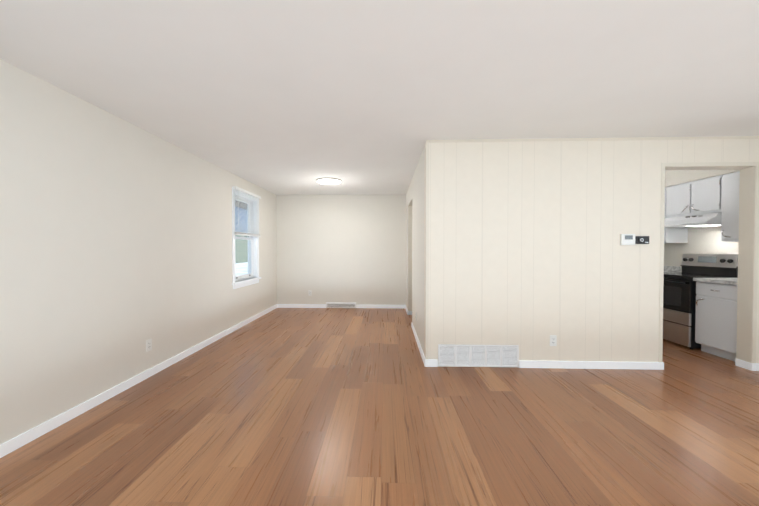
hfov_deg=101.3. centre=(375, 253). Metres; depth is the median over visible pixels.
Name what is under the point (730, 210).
upper cabinet
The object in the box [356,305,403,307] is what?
baseboard
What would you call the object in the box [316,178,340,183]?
ceiling light
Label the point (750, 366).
baseboard
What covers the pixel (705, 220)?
range hood
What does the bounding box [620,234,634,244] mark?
thermostat
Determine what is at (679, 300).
range
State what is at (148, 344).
outlet
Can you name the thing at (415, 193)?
wall
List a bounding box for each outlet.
[146,338,151,351]
[550,335,556,345]
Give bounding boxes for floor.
[0,308,758,505]
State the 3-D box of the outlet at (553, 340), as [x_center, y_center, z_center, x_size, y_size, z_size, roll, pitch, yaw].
[1.874,0.911,3.274,0.070,0.115,0.008,0,1,2]
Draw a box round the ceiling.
[0,0,758,194]
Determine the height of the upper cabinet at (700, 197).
0.452 m
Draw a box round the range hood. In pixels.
[664,213,720,227]
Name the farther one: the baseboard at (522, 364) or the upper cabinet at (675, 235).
the upper cabinet at (675, 235)
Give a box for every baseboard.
[0,305,275,457]
[276,304,325,307]
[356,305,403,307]
[412,324,427,366]
[519,360,663,369]
[744,361,758,370]
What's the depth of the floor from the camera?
2.13 m
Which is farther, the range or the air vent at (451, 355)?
the range
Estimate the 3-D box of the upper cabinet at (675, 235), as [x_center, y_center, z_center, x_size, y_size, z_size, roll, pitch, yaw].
[4.407,-0.578,5.098,0.355,0.815,1.105,0,1,2]
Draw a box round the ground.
[235,262,247,275]
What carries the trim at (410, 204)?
attached to the wall at (415, 193)
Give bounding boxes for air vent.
[326,302,355,307]
[438,344,518,366]
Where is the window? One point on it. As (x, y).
(246, 282)
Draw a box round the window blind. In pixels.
[233,186,260,236]
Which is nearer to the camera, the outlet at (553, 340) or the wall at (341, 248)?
the outlet at (553, 340)
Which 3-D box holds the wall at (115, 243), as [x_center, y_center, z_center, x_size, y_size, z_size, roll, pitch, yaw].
[-2.328,0.019,2.191,0.160,2.400,9.240,0,1,2]
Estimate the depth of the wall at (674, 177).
4.21 m
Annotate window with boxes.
[232,187,260,288]
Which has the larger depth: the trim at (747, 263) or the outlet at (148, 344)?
the trim at (747, 263)
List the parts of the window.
window sashes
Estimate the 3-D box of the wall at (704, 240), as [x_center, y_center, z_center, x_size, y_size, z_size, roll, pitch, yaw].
[4.564,0.023,1.963,0.160,2.400,8.920,0,1,2]
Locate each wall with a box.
[0,59,276,444]
[276,194,405,304]
[406,145,424,352]
[424,139,758,367]
[664,226,737,266]
[665,170,739,186]
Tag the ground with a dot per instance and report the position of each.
(242, 265)
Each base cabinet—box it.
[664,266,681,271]
[693,278,737,360]
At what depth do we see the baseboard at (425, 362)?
3.72 m
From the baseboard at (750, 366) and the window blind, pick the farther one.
the window blind
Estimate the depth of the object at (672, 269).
4.76 m
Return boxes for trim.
[408,200,411,310]
[425,136,758,359]
[658,162,758,362]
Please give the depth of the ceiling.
2.02 m
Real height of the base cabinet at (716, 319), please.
0.990 m
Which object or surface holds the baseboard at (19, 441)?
attached to the wall at (115, 243)
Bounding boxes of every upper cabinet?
[664,187,687,242]
[666,175,722,217]
[721,171,739,241]
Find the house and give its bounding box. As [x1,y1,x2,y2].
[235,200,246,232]
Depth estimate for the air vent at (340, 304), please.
6.59 m
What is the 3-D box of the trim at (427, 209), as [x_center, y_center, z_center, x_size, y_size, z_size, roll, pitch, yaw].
[2.531,-0.036,3.246,3.989,2.325,0.046,0,1,2]
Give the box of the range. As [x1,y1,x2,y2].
[663,254,737,348]
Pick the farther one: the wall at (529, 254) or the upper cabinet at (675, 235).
the upper cabinet at (675, 235)
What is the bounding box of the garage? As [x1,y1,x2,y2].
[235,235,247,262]

